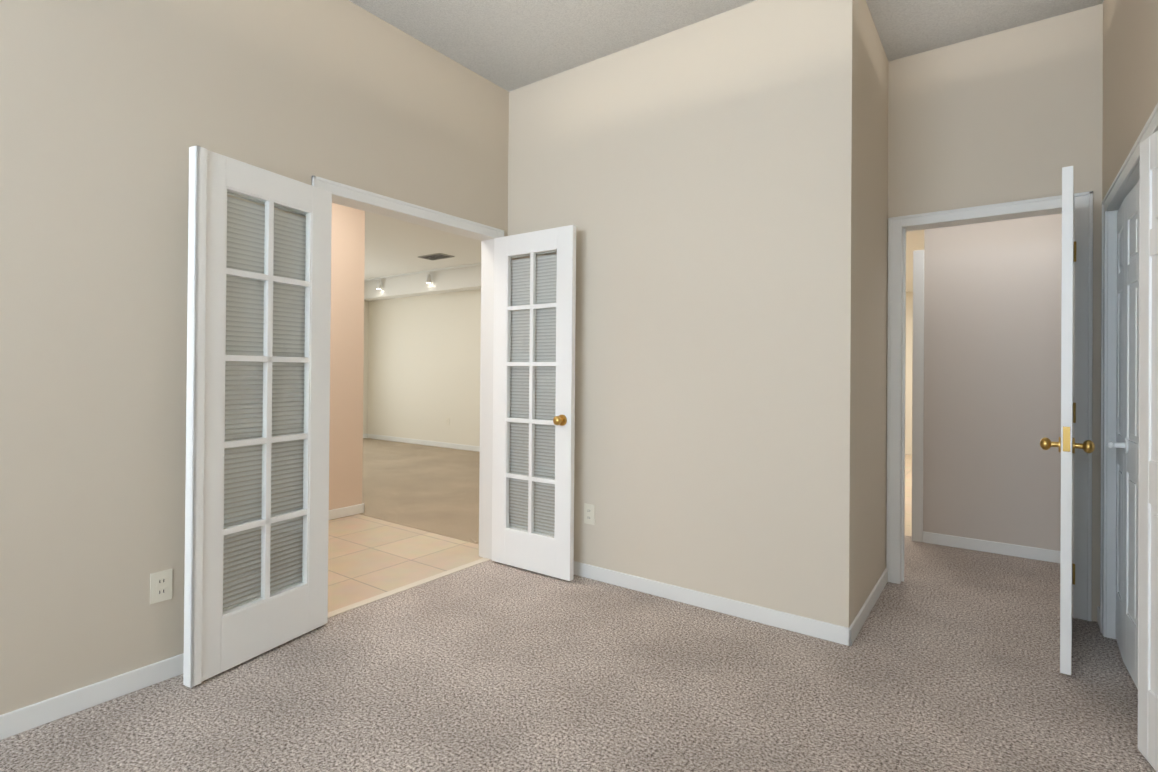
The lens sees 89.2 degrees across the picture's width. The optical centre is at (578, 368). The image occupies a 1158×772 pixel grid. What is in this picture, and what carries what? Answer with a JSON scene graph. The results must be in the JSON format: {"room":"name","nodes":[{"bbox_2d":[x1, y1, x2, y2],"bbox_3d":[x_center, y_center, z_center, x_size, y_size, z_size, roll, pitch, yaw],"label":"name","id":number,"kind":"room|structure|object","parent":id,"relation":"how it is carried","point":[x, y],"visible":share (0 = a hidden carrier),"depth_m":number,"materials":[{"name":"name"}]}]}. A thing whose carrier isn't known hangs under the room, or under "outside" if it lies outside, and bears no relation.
{"room":"empty bedroom","nodes":[
{"label":"empty bedroom","id":0,"kind":"room"},
{"bbox_2d":[0,0,508,714],"bbox_3d":[-2.074,-0.319,1.722,0.120,3.030,5.540,0,0,36],"label":"wall","id":1,"kind":"structure","parent":0,"point":[112,112],"depth_m":2.18,"materials":[{"name":"beige paint"}]},
{"bbox_2d":[0,653,183,739],"bbox_3d":[-2.396,1.152,1.103,0.097,0.078,3.945,0,0,36],"label":"baseboard","id":2,"kind":"structure","parent":1,"relation":"attached to","point":[20,720],"depth_m":2.07,"materials":[{"name":"white wood"}]},
{"bbox_2d":[150,569,171,603],"bbox_3d":[-1.609,0.838,2.262,0.008,0.116,0.072,0,0,36],"label":"outlet","id":3,"kind":"object","parent":1,"relation":"attached to","point":[160,586],"visible":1,"depth_m":2.26,"materials":[{"name":"beige plastic"}]},
{"bbox_2d":[183,145,331,687],"bbox_3d":[-1.354,0.179,2.507,0.112,2.030,0.636,0,0,26],"label":"french door","id":4,"kind":"structure","parent":1,"relation":"in","point":[217,640],"depth_m":2.39,"materials":[{"name":"white wood"}]},
{"bbox_2d":[223,191,305,611],"bbox_3d":[-1.352,0.126,2.509,0.020,1.713,0.428,0,0,26],"label":"door blind","id":5,"kind":"object","parent":4,"relation":"attached to","point":[257,311],"depth_m":2.49,"materials":[{"name":"white plastic"}]},
{"bbox_2d":[332,202,481,555],"bbox_3d":[-0.985,0.157,3.342,0.016,2.112,1.294,0,0,36],"label":"trim","id":6,"kind":"structure","parent":1,"relation":"attached to","point":[480,368],"depth_m":3.81,"materials":[{"name":"white wood"}]},
{"bbox_2d":[312,175,503,237],"bbox_3d":[-0.875,0.157,3.263,0.016,2.112,1.294,0,0,36],"label":"trim","id":7,"kind":"structure","parent":1,"relation":"attached to","point":[359,195],"depth_m":3.15,"materials":[{"name":"white wood"}]},
{"bbox_2d":[332,194,493,559],"bbox_3d":[-0.930,0.180,3.303,0.120,2.065,1.200,0,0,36],"label":"door frame","id":8,"kind":"structure","parent":1,"relation":"attached to","point":[487,396],"depth_m":3.77,"materials":[{"name":"white wood"}]},
{"bbox_2d":[492,225,575,580],"bbox_3d":[-0.285,0.192,3.536,0.618,2.030,0.174,0,0,35],"label":"french door","id":9,"kind":"structure","parent":1,"relation":"in","point":[530,549],"depth_m":3.51,"materials":[{"name":"white wood"}]},
{"bbox_2d":[509,251,556,535],"bbox_3d":[-0.265,0.140,3.560,0.420,1.713,0.020,0,0,35],"label":"door blind","id":10,"kind":"object","parent":9,"relation":"attached to","point":[525,317],"depth_m":3.56,"materials":[{"name":"white plastic"}]},
{"bbox_2d":[329,203,364,509],"bbox_3d":[-3.199,-0.176,3.153,0.120,2.740,4.540,0,0,36],"label":"wall","id":11,"kind":"structure","parent":0,"point":[346,355],"depth_m":4.83,"materials":[{"name":"beige paint"}]},
{"bbox_2d":[329,504,363,519],"bbox_3d":[-3.116,1.156,3.162,0.013,0.078,4.433,0,0,36],"label":"baseboard","id":12,"kind":"structure","parent":11,"relation":"attached to","point":[346,511],"depth_m":4.82,"materials":[{"name":"white wood"}]},
{"bbox_2d":[363,301,368,433],"bbox_3d":[-4.960,-0.163,8.816,0.120,2.740,4.000,0,0,36],"label":"wall","id":13,"kind":"structure","parent":0,"point":[365,381],"depth_m":10.36,"materials":[{"name":"white paint"}]},
{"bbox_2d":[328,514,482,611],"bbox_3d":[-4.492,1.239,4.052,6.640,0.098,4.500,0,0,36],"label":"floor","id":14,"kind":"structure","parent":0,"point":[369,557],"depth_m":3.80,"materials":[{"name":"beige tile"}]},
{"bbox_2d":[360,438,479,543],"bbox_3d":[-2.139,1.272,7.299,6.640,0.100,3.520,0,0,36],"label":"floor","id":15,"kind":"structure","parent":0,"point":[432,489],"depth_m":6.05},
{"bbox_2d":[364,211,480,278],"bbox_3d":[-3.453,-1.577,5.452,6.500,0.080,7.940,0,0,36],"label":"ceiling","id":16,"kind":"structure","parent":0,"point":[393,246],"depth_m":7.35,"materials":[{"name":"white paint"}]},
{"bbox_2d":[364,265,480,300],"bbox_3d":[-1.219,-1.346,8.431,6.380,0.320,0.250,0,0,36],"label":"soffit beam","id":17,"kind":"structure","parent":16,"relation":"attached to","point":[468,278],"depth_m":9.15,"materials":[{"name":"white paint"}]},
{"bbox_2d":[364,263,480,288],"bbox_3d":[-2.169,-1.413,8.892,3.900,0.197,0.080,0,0,36],"label":"rail","id":18,"kind":"object","parent":16,"relation":"attached to","point":[428,277],"visible":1,"depth_m":9.00,"materials":[{"name":"white metal"}]},
{"bbox_2d":[418,253,454,259],"bbox_3d":[-1.924,-1.506,7.901,0.440,0.015,0.260,0,0,36],"label":"ceiling vent","id":19,"kind":"object","parent":16,"relation":"in","point":[437,256],"visible":1,"depth_m":7.85,"materials":[{"name":"grey metal"}]},
{"bbox_2d":[367,289,480,445],"bbox_3d":[-0.877,-0.133,8.399,7.220,2.740,0.120,0,0,36],"label":"wall","id":20,"kind":"structure","parent":0,"point":[423,367],"depth_m":9.47,"materials":[{"name":"white paint"}]},
{"bbox_2d":[367,434,479,451],"bbox_3d":[-1.121,1.196,8.480,6.500,0.078,0.013,0,0,36],"label":"baseboard","id":21,"kind":"structure","parent":20,"relation":"attached to","point":[431,443],"depth_m":9.44,"materials":[{"name":"white wood"}]},
{"bbox_2d":[0,535,1155,771],"bbox_3d":[0.240,1.263,1.294,4.260,0.100,7.590,0,0,36],"label":"floor carpet","id":22,"kind":"object","parent":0,"point":[948,661],"visible":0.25,"depth_m":2.20,"materials":[{"name":"grey carpet"}]},
{"bbox_2d":[328,558,490,617],"bbox_3d":[-0.929,1.236,3.290,0.055,0.054,1.170,0,0,36],"label":"threshold strip","id":23,"kind":"object","parent":22,"relation":"on","point":[389,593],"visible":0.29,"depth_m":3.23,"materials":[{"name":"beige wood"}]},
{"bbox_2d":[508,0,857,627],"bbox_3d":[0.405,-0.292,3.272,2.075,3.030,0.120,0,0,36],"label":"wall","id":24,"kind":"structure","parent":0,"point":[695,184],"depth_m":2.99,"materials":[{"name":"beige paint"}]},
{"bbox_2d":[584,503,594,524],"bbox_3d":[0.059,0.849,3.432,0.072,0.116,0.008,0,0,36],"label":"outlet","id":25,"kind":"object","parent":24,"relation":"attached to","point":[589,513],"visible":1,"depth_m":3.43,"materials":[{"name":"beige plastic"}]},
{"bbox_2d":[574,561,851,645],"bbox_3d":[0.360,1.184,3.207,2.088,0.078,0.013,0,0,36],"label":"baseboard","id":26,"kind":"structure","parent":24,"relation":"attached to","point":[800,624],"depth_m":2.94,"materials":[{"name":"white wood"}]},
{"bbox_2d":[349,0,1103,91],"bbox_3d":[-0.499,-1.873,1.214,3.255,0.100,6.540,0,0,36],"label":"ceiling","id":27,"kind":"structure","parent":0,"point":[509,45],"depth_m":3.07,"materials":[{"name":"white paint"}]},
{"bbox_2d":[854,0,887,618],"bbox_3d":[1.525,-0.284,3.151,0.120,3.030,1.000,0,0,36],"label":"wall","id":28,"kind":"structure","parent":0,"point":[871,323],"depth_m":3.01,"materials":[{"name":"beige paint"}]},
{"bbox_2d":[849,569,887,645],"bbox_3d":[1.493,1.192,3.003,0.013,0.078,1.013,0,0,36],"label":"baseboard","id":29,"kind":"structure","parent":28,"relation":"attached to","point":[858,622],"depth_m":2.90,"materials":[{"name":"white wood"}]},
{"bbox_2d":[886,59,899,538],"bbox_3d":[1.856,-0.280,3.454,0.060,3.030,0.120,0,0,36],"label":"wall","id":30,"kind":"structure","parent":0,"point":[893,129],"depth_m":3.41,"materials":[{"name":"beige paint"}]},
{"bbox_2d":[905,455,911,535],"bbox_3d":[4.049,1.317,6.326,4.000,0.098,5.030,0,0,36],"label":"wall","id":31,"kind":"structure","parent":0,"point":[908,495],"depth_m":5.84,"materials":[{"name":"beige paint"}]},
{"bbox_2d":[905,292,912,454],"bbox_3d":[5.570,0.068,8.417,4.000,2.440,0.120,0,0,36],"label":"wall","id":32,"kind":"structure","parent":0,"point":[908,371],"depth_m":8.80,"materials":[{"name":"white paint"}]},
{"bbox_2d":[906,230,923,291],"bbox_3d":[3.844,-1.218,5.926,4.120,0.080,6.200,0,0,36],"label":"wall","id":33,"kind":"structure","parent":0,"point":[914,240],"depth_m":5.77,"materials":[{"name":"white paint"}]},
{"bbox_2d":[899,10,1078,215],"bbox_3d":[2.208,-1.310,3.210,0.790,0.965,0.120,0,0,36],"label":"wall","id":34,"kind":"structure","parent":0,"point":[992,118],"depth_m":3.14,"materials":[{"name":"beige paint"}]},
{"bbox_2d":[906,213,1060,231],"bbox_3d":[2.237,0.181,3.258,0.884,2.112,0.016,0,0,36],"label":"trim","id":35,"kind":"structure","parent":34,"relation":"attached to","point":[990,221],"depth_m":3.24,"materials":[{"name":"white wood"}]},
{"bbox_2d":[886,191,1092,620],"bbox_3d":[2.196,0.204,3.203,0.790,2.065,0.120,0,0,36],"label":"door frame","id":36,"kind":"structure","parent":34,"relation":"attached to","point":[972,221],"depth_m":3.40,"materials":[{"name":"white wood"}]},
{"bbox_2d":[923,213,1061,550],"bbox_3d":[3.341,0.028,3.672,2.040,2.440,0.120,0,0,36],"label":"wall","id":37,"kind":"structure","parent":0,"point":[992,364],"depth_m":3.98,"materials":[{"name":"beige paint"}]},
{"bbox_2d":[912,250,923,541],"bbox_3d":[2.485,0.194,4.291,0.070,2.100,0.148,0,0,36],"label":"trim","id":38,"kind":"structure","parent":37,"relation":"attached to","point":[917,394],"depth_m":4.23,"materials":[{"name":"white wood"}]},
{"bbox_2d":[923,531,1059,562],"bbox_3d":[3.292,1.208,3.613,2.040,0.078,0.013,0,0,36],"label":"baseboard","id":39,"kind":"structure","parent":37,"relation":"attached to","point":[1041,554],"depth_m":3.96,"materials":[{"name":"white wood"}]},
{"bbox_2d":[1078,4,1102,621],"bbox_3d":[2.557,-0.276,2.947,0.090,3.030,0.120,0,0,36],"label":"wall","id":40,"kind":"structure","parent":0,"point":[1090,132],"depth_m":2.89,"materials":[{"name":"beige paint"}]},
{"bbox_2d":[1040,166,1094,674],"bbox_3d":[2.197,0.207,2.640,0.174,2.030,0.768,0,0,40],"label":"hall door","id":41,"kind":"structure","parent":40,"relation":"in","point":[1066,445],"depth_m":2.35,"materials":[{"name":"white wood"}]},
{"bbox_2d":[1102,0,1157,200],"bbox_3d":[2.185,-0.282,2.256,0.120,3.030,1.675,0,0,36],"label":"wall","id":42,"kind":"structure","parent":0,"point":[1132,63],"depth_m":2.32,"materials":[{"name":"beige paint"}]},
{"bbox_2d":[1097,606,1099,626],"bbox_3d":[2.504,1.199,2.818,0.013,0.078,0.125,0,0,36],"label":"baseboard","id":43,"kind":"structure","parent":42,"relation":"attached to","point":[1098,614],"depth_m":2.83,"materials":[{"name":"white wood"}]},
{"bbox_2d":[1107,180,1139,688],"bbox_3d":[2.278,0.252,2.456,0.111,1.940,0.585,0,0,38],"label":"bifold closet door","id":44,"kind":"structure","parent":42,"relation":"in","point":[1126,444],"depth_m":2.40,"materials":[{"name":"white wood"}]},
{"bbox_2d":[1100,103,1157,638],"bbox_3d":[2.091,0.241,2.130,0.120,1.980,1.370,0,0,36],"label":"door frame","id":45,"kind":"structure","parent":42,"relation":"attached to","point":[1132,181],"depth_m":2.70,"materials":[{"name":"white wood"}]},
{"bbox_2d":[1138,130,1157,771],"bbox_3d":[1.857,0.246,1.833,0.158,1.940,0.555,0,0,23],"label":"bifold closet door","id":46,"kind":"structure","parent":42,"relation":"in","point":[1148,520],"depth_m":1.82,"materials":[{"name":"white wood"}]}
]}

